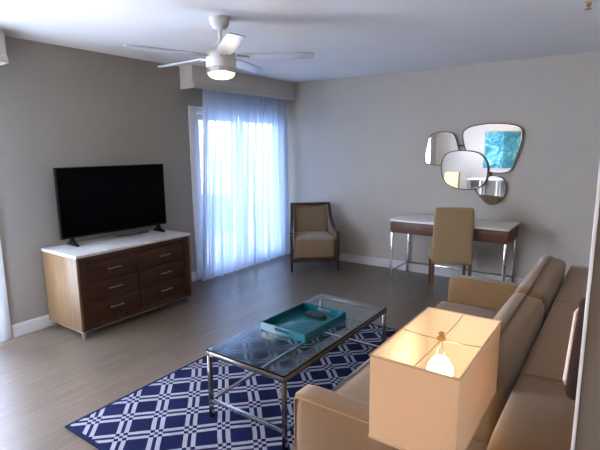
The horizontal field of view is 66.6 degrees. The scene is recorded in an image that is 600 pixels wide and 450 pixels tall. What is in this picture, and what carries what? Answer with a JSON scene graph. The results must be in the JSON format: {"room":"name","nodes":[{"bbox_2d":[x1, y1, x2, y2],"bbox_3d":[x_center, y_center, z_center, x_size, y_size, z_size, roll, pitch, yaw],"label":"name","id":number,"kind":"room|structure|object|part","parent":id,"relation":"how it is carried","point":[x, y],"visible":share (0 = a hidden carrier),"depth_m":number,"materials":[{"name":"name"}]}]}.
{"room":"living room","nodes":[
{"label":"living room","id":0,"kind":"room"},
{"bbox_2d":[0,36,202,337],"bbox_3d":[-2.174,-0.334,4.085,0.120,2.440,6.600,6,12,35],"label":"wall","id":1,"kind":"structure","parent":0,"point":[61,106],"depth_m":4.04,"materials":[{"name":"beige paint"}]},
{"bbox_2d":[0,240,11,341],"bbox_3d":[-3.004,0.092,2.841,0.018,2.030,2.020,6,12,35],"label":"sheer curtain","id":2,"kind":"object","parent":1,"relation":"attached to","point":[5,325],"depth_m":3.74,"materials":[{"name":"white fabric"}]},
{"bbox_2d":[11,271,195,337],"bbox_3d":[-1.827,0.750,4.636,0.014,0.112,2.020,6,12,35],"label":"baseboard","id":3,"kind":"structure","parent":1,"relation":"attached to","point":[22,328],"depth_m":3.95,"materials":[{"name":"white paint"}]},
{"bbox_2d":[188,106,202,279],"bbox_3d":[-0.735,-0.466,6.007,0.018,2.030,1.770,6,12,35],"label":"trim","id":4,"kind":"structure","parent":1,"relation":"attached to","point":[191,109],"depth_m":5.31,"materials":[{"name":"white paint"}]},
{"bbox_2d":[196,109,202,234],"bbox_3d":[-0.791,-0.457,6.049,0.080,2.000,1.570,6,12,35],"label":"window","id":5,"kind":"structure","parent":1,"relation":"in","point":[199,113],"depth_m":5.39,"materials":[{"name":"white paint"}]},
{"bbox_3d":[-1.016,-0.400,5.767,0.028,1.913,0.740,6,12,35],"label":"door sash","id":6,"kind":"part","parent":5,"relation":"part of","materials":[{"name":"white paint"}]},
{"bbox_2d":[0,253,449,449],"bbox_3d":[-0.305,1.121,3.001,4.670,0.100,6.800,6,12,35],"label":"floor","id":7,"kind":"structure","parent":0,"point":[51,378],"depth_m":3.83,"materials":[{"name":"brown wood"}]},
{"bbox_2d":[41,229,192,339],"bbox_3d":[-1.663,0.495,4.324,0.564,0.715,1.196,6,12,35],"label":"dresser","id":8,"kind":"object","parent":7,"relation":"on","point":[100,282],"visible":0.98,"depth_m":4.00,"materials":[{"name":"brown wood"}]},
{"bbox_3d":[-2.004,0.554,3.859,0.539,0.620,0.021,6,12,35],"label":"panel","id":9,"kind":"part","parent":8,"relation":"part of","materials":[{"name":"brown wood"}]},
{"bbox_3d":[-1.793,0.918,3.796,0.046,0.062,0.046,6,12,35],"label":"leg","id":10,"kind":"part","parent":8,"relation":"part of","materials":[{"name":"silver metal"}]},
{"bbox_2d":[53,164,166,246],"bbox_3d":[-1.736,-0.216,4.323,0.190,0.689,1.070,7,12,38],"label":"television","id":11,"kind":"object","parent":8,"relation":"on","point":[90,200],"visible":1,"depth_m":4.24,"materials":[{"name":"black plastic"}]},
{"bbox_3d":[-1.611,0.366,3.936,0.013,0.166,0.495,6,12,35],"label":"drawer","id":12,"kind":"part","parent":8,"relation":"part of","materials":[{"name":"brown wood"}]},
{"bbox_3d":[-1.610,0.533,3.965,0.013,0.166,0.495,6,12,35],"label":"drawer","id":13,"kind":"part","parent":8,"relation":"part of","materials":[{"name":"brown wood"}]},
{"bbox_3d":[-1.608,0.700,3.993,0.013,0.166,0.495,6,12,35],"label":"drawer","id":14,"kind":"part","parent":8,"relation":"part of","materials":[{"name":"brown wood"}]},
{"bbox_3d":[-1.455,0.496,4.176,0.020,0.620,1.137,6,12,35],"label":"frame","id":15,"kind":"part","parent":8,"relation":"part of","materials":[{"name":"brown wood"}]},
{"bbox_3d":[-1.306,0.291,4.362,0.013,0.166,0.495,6,12,35],"label":"drawer","id":16,"kind":"part","parent":8,"relation":"part of","materials":[{"name":"brown wood"}]},
{"bbox_3d":[-1.305,0.458,4.390,0.013,0.166,0.495,6,12,35],"label":"drawer","id":17,"kind":"part","parent":8,"relation":"part of","materials":[{"name":"brown wood"}]},
{"bbox_3d":[-1.303,0.625,4.418,0.013,0.166,0.495,6,12,35],"label":"drawer","id":18,"kind":"part","parent":8,"relation":"part of","materials":[{"name":"brown wood"}]},
{"bbox_3d":[-1.335,0.390,4.792,0.539,0.620,0.021,6,12,35],"label":"panel","id":19,"kind":"part","parent":8,"relation":"part of","materials":[{"name":"brown wood"}]},
{"bbox_2d":[65,318,398,449],"bbox_3d":[-0.046,1.045,3.107,1.500,0.010,2.350,6,12,35],"label":"area rug","id":20,"kind":"object","parent":7,"relation":"on","point":[171,412],"visible":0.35,"depth_m":2.84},
{"bbox_2d":[206,293,386,449],"bbox_3d":[0.044,0.851,2.959,0.558,0.419,1.210,6,12,35],"label":"coffee table","id":21,"kind":"object","parent":20,"relation":"on","point":[212,352],"visible":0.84,"depth_m":2.65,"materials":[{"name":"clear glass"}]},
{"bbox_3d":[-0.516,0.931,2.638,0.022,0.378,0.022,6,12,35],"label":"leg","id":22,"kind":"part","parent":21,"relation":"part of","materials":[{"name":"silver metal"}]},
{"bbox_3d":[-0.080,0.979,2.334,0.022,0.378,0.022,6,12,35],"label":"leg","id":23,"kind":"part","parent":21,"relation":"part of","materials":[{"name":"silver metal"}]},
{"bbox_3d":[0.042,0.670,2.928,0.556,0.030,1.206,6,12,35],"label":"frame","id":24,"kind":"part","parent":21,"relation":"part of","materials":[{"name":"silver metal"}]},
{"bbox_2d":[260,302,345,342],"bbox_3d":[0.027,0.616,2.940,0.350,0.050,0.455,7,12,37],"label":"serving tray","id":25,"kind":"object","parent":21,"relation":"on","point":[292,323],"visible":1,"depth_m":2.93,"materials":[{"name":"teal paint"}]},
{"bbox_2d":[305,311,326,319],"bbox_3d":[0.107,0.602,3.049,0.152,0.020,0.044,7,12,39],"label":"remote control","id":26,"kind":"object","parent":25,"relation":"in","point":[309,313],"visible":1,"depth_m":3.04,"materials":[{"name":"black plastic"}]},
{"bbox_3d":[0.167,0.764,3.590,0.022,0.378,0.022,6,12,35],"label":"leg","id":27,"kind":"part","parent":21,"relation":"part of","materials":[{"name":"silver metal"}]},
{"bbox_3d":[0.604,0.811,3.286,0.022,0.378,0.022,6,12,35],"label":"leg","id":28,"kind":"part","parent":21,"relation":"part of","materials":[{"name":"silver metal"}]},
{"bbox_2d":[290,202,339,271],"bbox_3d":[0.160,0.135,6.054,0.632,0.820,0.693,-1,10,-5],"label":"armchair","id":29,"kind":"object","parent":7,"relation":"on","point":[316,235],"visible":1,"depth_m":5.88,"materials":[{"name":"beige fabric"}]},
{"bbox_3d":[-0.104,0.360,5.740,0.042,0.480,0.044,-1,10,-5],"label":"leg","id":30,"kind":"part","parent":29,"relation":"part of","materials":[{"name":"brown wood"}]},
{"bbox_3d":[-0.109,-0.089,5.937,0.046,0.333,0.551,-1,10,0],"label":"arm rail","id":31,"kind":"part","parent":29,"relation":"part of","materials":[{"name":"brown wood"}]},
{"bbox_3d":[0.138,-0.293,6.218,0.539,0.028,0.075,-1,10,-5],"label":"rail","id":32,"kind":"part","parent":29,"relation":"part of","materials":[{"name":"brown wood"}]},
{"bbox_3d":[0.140,-0.066,6.252,0.457,0.420,0.171,-1,10,-5],"label":"backrest","id":33,"kind":"part","parent":29,"relation":"part of","materials":[{"name":"beige fabric"}]},
{"bbox_3d":[0.167,0.253,6.010,0.529,0.292,0.542,-1,10,-5],"label":"seat","id":34,"kind":"part","parent":29,"relation":"part of","materials":[{"name":"beige fabric"}]},
{"bbox_3d":[0.166,0.396,6.065,0.618,0.045,0.610,-1,10,-5],"label":"seat rail","id":35,"kind":"part","parent":29,"relation":"part of","materials":[{"name":"beige fabric"}]},
{"bbox_3d":[0.429,0.058,6.045,0.033,0.635,0.623,-2,10,-9],"label":"arm panel","id":36,"kind":"part","parent":29,"relation":"part of","materials":[{"name":"beige fabric"}]},
{"bbox_3d":[0.435,-0.102,5.981,0.046,0.333,0.551,-2,10,-9],"label":"arm rail","id":37,"kind":"part","parent":29,"relation":"part of","materials":[{"name":"brown wood"}]},
{"bbox_3d":[0.482,0.347,5.787,0.042,0.480,0.044,-1,10,-5],"label":"leg","id":38,"kind":"part","parent":29,"relation":"part of","materials":[{"name":"brown wood"}]},
{"bbox_2d":[294,255,588,449],"bbox_3d":[0.914,0.744,2.247,1.106,0.877,2.248,6,12,35],"label":"sofa","id":39,"kind":"object","parent":7,"relation":"on","point":[530,409],"visible":0.66,"depth_m":1.70,"materials":[{"name":"beige fabric"}]},
{"bbox_2d":[335,362,369,403],"bbox_3d":[0.526,0.849,2.106,0.652,0.195,0.902,6,12,35],"label":"seat cushion","id":40,"kind":"object","parent":39,"relation":"on","point":[357,387],"depth_m":2.14,"materials":[{"name":"beige fabric"}]},
{"bbox_3d":[0.305,0.950,1.648,0.747,0.568,0.119,6,12,35],"label":"arm","id":41,"kind":"part","parent":39,"relation":"part of","materials":[{"name":"beige fabric"}]},
{"bbox_2d":[434,302,498,318],"bbox_3d":[1.048,0.721,2.833,0.652,0.195,0.902,6,12,35],"label":"seat cushion","id":42,"kind":"object","parent":39,"relation":"on","point":[481,309],"depth_m":3.15,"materials":[{"name":"beige fabric"}]},
{"bbox_3d":[1.416,0.677,3.196,0.747,0.568,0.119,6,12,35],"label":"arm","id":43,"kind":"part","parent":39,"relation":"part of","materials":[{"name":"beige fabric"}]},
{"bbox_2d":[472,293,543,444],"bbox_3d":[0.809,0.594,1.859,0.215,0.450,0.902,6,12,35],"label":"cushion","id":44,"kind":"object","parent":39,"relation":"on","point":[521,317],"depth_m":1.66,"materials":[{"name":"beige fabric"}]},
{"bbox_3d":[1.235,0.787,2.024,0.320,0.756,2.248,6,12,35],"label":"frame","id":45,"kind":"part","parent":39,"relation":"part of","materials":[{"name":"beige fabric"}]},
{"bbox_2d":[515,255,565,325],"bbox_3d":[1.331,0.466,2.586,0.215,0.450,0.902,6,12,35],"label":"cushion","id":46,"kind":"object","parent":39,"relation":"on","point":[545,281],"depth_m":2.39,"materials":[{"name":"beige fabric"}]},
{"bbox_2d":[563,298,585,400],"bbox_3d":[0.940,0.374,1.230,0.392,0.322,0.117,4,11,27],"label":"throw pillow","id":47,"kind":"object","parent":39,"relation":"on","point":[570,376],"visible":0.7,"depth_m":1.29,"materials":[{"name":"brown fabric"}]},
{"bbox_2d":[428,207,473,294],"bbox_3d":[1.623,0.247,4.936,0.436,0.944,0.507,2,10,12],"label":"dining chair","id":48,"kind":"object","parent":7,"relation":"on","point":[453,227],"visible":0.96,"depth_m":4.68,"materials":[{"name":"fabric"}]},
{"bbox_3d":[1.491,0.491,5.232,0.036,0.366,0.041,2,10,12],"label":"leg","id":49,"kind":"part","parent":48,"relation":"part of","materials":[{"name":"brown wood"}]},
{"bbox_3d":[1.402,0.565,4.830,0.036,0.358,0.069,2,10,12],"label":"leg","id":50,"kind":"part","parent":48,"relation":"part of","materials":[{"name":"brown wood"}]},
{"bbox_3d":[1.633,0.293,4.988,0.436,0.139,0.418,2,10,12],"label":"seat","id":51,"kind":"part","parent":48,"relation":"part of","materials":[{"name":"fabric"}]},
{"bbox_3d":[1.579,0.115,4.714,0.405,0.608,0.107,2,10,12],"label":"backrest","id":52,"kind":"part","parent":48,"relation":"part of","materials":[{"name":"fabric"}]},
{"bbox_3d":[1.852,0.501,5.154,0.036,0.366,0.041,2,10,12],"label":"leg","id":53,"kind":"part","parent":48,"relation":"part of","materials":[{"name":"brown wood"}]},
{"bbox_3d":[1.764,0.575,4.752,0.036,0.358,0.069,2,10,12],"label":"leg","id":54,"kind":"part","parent":48,"relation":"part of","materials":[{"name":"brown wood"}]},
{"bbox_2d":[390,213,519,282],"bbox_3d":[1.707,0.314,5.152,1.272,0.736,0.544,6,12,35],"label":"writing desk","id":55,"kind":"object","parent":7,"relation":"on","point":[491,231],"visible":0.8,"depth_m":5.01,"materials":[{"name":"white stone"}]},
{"bbox_3d":[1.064,0.371,5.312,0.024,0.582,0.024,6,12,35],"label":"leg","id":56,"kind":"part","parent":55,"relation":"part of","materials":[{"name":"silver metal"}]},
{"bbox_3d":[1.351,0.300,5.713,0.024,0.582,0.024,6,12,35],"label":"leg","id":57,"kind":"part","parent":55,"relation":"part of","materials":[{"name":"silver metal"}]},
{"bbox_3d":[1.296,0.045,5.077,0.619,0.127,0.018,6,12,35],"label":"drawer","id":58,"kind":"part","parent":55,"relation":"part of","materials":[{"name":"brown wood"}]},
{"bbox_3d":[1.813,0.102,4.716,0.619,0.127,0.018,6,12,35],"label":"drawer","id":59,"kind":"part","parent":55,"relation":"part of","materials":[{"name":"brown wood"}]},
{"bbox_3d":[2.062,0.480,4.616,0.024,0.582,0.024,6,12,35],"label":"leg","id":60,"kind":"part","parent":55,"relation":"part of","materials":[{"name":"silver metal"}]},
{"bbox_3d":[2.349,0.410,5.016,0.024,0.582,0.024,6,12,35],"label":"leg","id":61,"kind":"part","parent":55,"relation":"part of","materials":[{"name":"silver metal"}]},
{"bbox_3d":[0.320,1.073,1.301,0.270,0.555,0.420,6,12,35],"label":"side table","id":62,"kind":"object","parent":7,"relation":"on","visible":0},
{"bbox_2d":[368,307,500,449],"bbox_3d":[0.360,0.534,1.200,0.206,0.538,0.386,6,12,35],"label":"table lamp","id":63,"kind":"object","parent":62,"relation":"on","point":[433,382],"visible":1,"depth_m":1.06,"materials":[{"name":"beige fabric"}]},
{"bbox_3d":[0.360,0.397,1.176,0.066,0.124,0.066,6,12,35],"label":"light bulb","id":64,"kind":"part","parent":63,"relation":"part of","materials":[{"name":"white glass"}]},
{"bbox_3d":[0.358,0.289,1.158,0.178,0.007,0.338,1,10,8],"label":"spider frame","id":65,"kind":"part","parent":63,"relation":"part of","materials":[{"name":"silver metal"}]},
{"bbox_2d":[0,0,599,82],"bbox_3d":[-0.327,-1.383,2.576,4.670,0.100,6.800,6,12,35],"label":"ceiling","id":66,"kind":"structure","parent":0,"point":[346,38],"depth_m":3.48,"materials":[{"name":"white paint"}]},
{"bbox_2d":[0,29,8,64],"bbox_3d":[-2.925,-1.186,2.571,0.223,0.238,2.240,6,12,35],"label":"window valance","id":67,"kind":"object","parent":66,"relation":"attached to","point":[3,57],"visible":1,"depth_m":3.41,"materials":[{"name":"white paint"}]},
{"bbox_3d":[-2.843,-1.089,2.530,0.025,0.060,2.240,6,12,35],"label":"molding","id":68,"kind":"part","parent":67,"relation":"part of","materials":[{"name":"white paint"}]},
{"bbox_2d":[123,15,313,79],"bbox_3d":[-0.591,-1.230,3.208,1.210,0.406,1.264,6,12,35],"label":"ceiling fan","id":69,"kind":"object","parent":66,"relation":"hanging from","point":[221,60],"visible":1,"depth_m":3.12,"materials":[{"name":"white metal"}]},
{"bbox_3d":[-0.867,-1.137,2.965,0.532,0.024,0.112,-7,12,-35],"label":"blade","id":70,"kind":"part","parent":69,"relation":"part of","materials":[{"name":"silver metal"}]},
{"bbox_3d":[-0.864,-1.213,3.413,0.533,0.024,0.114,6,12,35],"label":"blade","id":71,"kind":"part","parent":69,"relation":"part of","materials":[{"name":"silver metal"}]},
{"bbox_3d":[-0.436,-1.117,2.825,0.112,0.024,0.532,-4,10,-17],"label":"blade","id":72,"kind":"part","parent":69,"relation":"part of","materials":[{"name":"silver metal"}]},
{"bbox_3d":[-0.433,-1.240,3.549,0.112,0.024,0.532,3,10,18],"label":"blade","id":73,"kind":"part","parent":69,"relation":"part of","materials":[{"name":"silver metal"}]},
{"bbox_3d":[-0.168,-1.180,3.185,0.532,0.024,0.112,0,10,0],"label":"blade","id":74,"kind":"part","parent":69,"relation":"part of","materials":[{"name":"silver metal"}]},
{"bbox_2d":[179,65,295,101],"bbox_3d":[-0.686,-1.736,5.693,0.223,0.238,1.870,6,12,35],"label":"window valance","id":75,"kind":"object","parent":66,"relation":"attached to","point":[191,76],"visible":0.99,"depth_m":5.48,"materials":[{"name":"white paint"}]},
{"bbox_3d":[-0.605,-1.639,5.651,0.025,0.060,1.870,6,12,35],"label":"molding","id":76,"kind":"part","parent":75,"relation":"part of","materials":[{"name":"white paint"}]},
{"bbox_2d":[202,89,289,280],"bbox_3d":[-0.672,-0.642,5.873,0.102,2.398,1.713,6,12,35],"label":"sheer curtain","id":77,"kind":"object","parent":75,"relation":"hanging from","point":[245,162],"visible":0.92,"depth_m":5.80,"materials":[{"name":"white fabric"}]},
{"bbox_2d":[582,0,595,9],"bbox_3d":[1.799,-1.370,2.844,0.072,0.052,0.072,6,12,35],"label":"sprinkler","id":78,"kind":"object","parent":66,"relation":"attached to","point":[588,2],"visible":1,"depth_m":2.83,"materials":[{"name":"gold metal"}]},
{"bbox_2d":[287,51,599,278],"bbox_3d":[1.617,-0.606,5.484,4.670,2.440,0.100,6,12,35],"label":"wall","id":79,"kind":"structure","parent":0,"point":[357,145],"depth_m":5.25,"materials":[{"name":"beige paint"}]},
{"bbox_2d":[293,252,523,283],"bbox_3d":[1.602,0.551,5.627,4.450,0.112,0.014,6,12,35],"label":"baseboard","id":80,"kind":"structure","parent":79,"relation":"attached to","point":[446,272],"depth_m":5.74,"materials":[{"name":"white paint"}]},
{"bbox_2d":[425,123,523,204],"bbox_3d":[1.919,-0.686,5.153,1.057,0.897,0.060,6,12,35],"label":"wall mirror","id":81,"kind":"object","parent":79,"relation":"attached to","point":[490,148],"visible":1,"depth_m":5.09,"materials":[{"name":"silver metal"}]},
{"bbox_3d":[1.662,-0.889,5.317,0.399,0.379,0.010,6,12,35],"label":"mirror panel","id":82,"kind":"part","parent":81,"relation":"part of","materials":[{"name":"silver metal"}]},
{"bbox_3d":[1.661,-0.889,5.316,0.413,0.393,0.022,6,12,35],"label":"mirror frame","id":83,"kind":"part","parent":81,"relation":"part of","materials":[{"name":"brown metal"}]},
{"bbox_3d":[1.863,-0.624,5.183,0.514,0.434,0.010,6,12,35],"label":"mirror panel","id":84,"kind":"part","parent":81,"relation":"part of","materials":[{"name":"silver metal"}]},
{"bbox_3d":[1.862,-0.623,5.181,0.528,0.448,0.022,6,12,35],"label":"mirror frame","id":85,"kind":"part","parent":81,"relation":"part of","materials":[{"name":"brown metal"}]},
{"bbox_3d":[2.115,-0.388,5.079,0.343,0.331,0.022,6,12,35],"label":"mirror frame","id":86,"kind":"part","parent":81,"relation":"part of","materials":[{"name":"brown metal"}]},
{"bbox_3d":[2.116,-0.388,5.080,0.329,0.317,0.010,6,12,35],"label":"mirror panel","id":87,"kind":"part","parent":81,"relation":"part of","materials":[{"name":"silver metal"}]},
{"bbox_3d":[2.099,-0.841,5.013,0.618,0.532,0.010,6,12,35],"label":"mirror panel","id":88,"kind":"part","parent":81,"relation":"part of","materials":[{"name":"silver metal"}]},
{"bbox_3d":[2.097,-0.841,5.011,0.632,0.546,0.022,6,12,35],"label":"mirror frame","id":89,"kind":"part","parent":81,"relation":"part of","materials":[{"name":"brown metal"}]},
{"bbox_2d":[574,204,599,449],"bbox_3d":[0.687,0.213,0.713,0.404,2.440,0.120,6,12,35],"label":"wall partition","id":90,"kind":"structure","parent":0,"point":[588,422],"depth_m":0.78,"materials":[{"name":"beige paint"}]},
{"bbox_2d":[571,163,599,449],"bbox_3d":[0.520,0.195,0.830,0.006,2.440,0.128,6,12,35],"label":"trim","id":91,"kind":"structure","parent":90,"relation":"attached to","point":[597,203],"depth_m":0.77,"materials":[{"name":"white paint"}]},
{"label":"outside","id":92,"kind":"structure","parent":0,"visible":0},
{"bbox_3d":[-2.822,0.864,4.885,1.625,0.140,7.600,6,12,35],"label":"balcony slab","id":93,"kind":"object","parent":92,"visible":0},
{"bbox_2d":[199,120,202,186],"bbox_3d":[-1.531,-0.785,7.199,0.220,2.315,0.160,6,12,35],"label":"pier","id":94,"kind":"structure","parent":93,"relation":"on","point":[200,121],"depth_m":7.02,"materials":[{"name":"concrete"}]}
]}

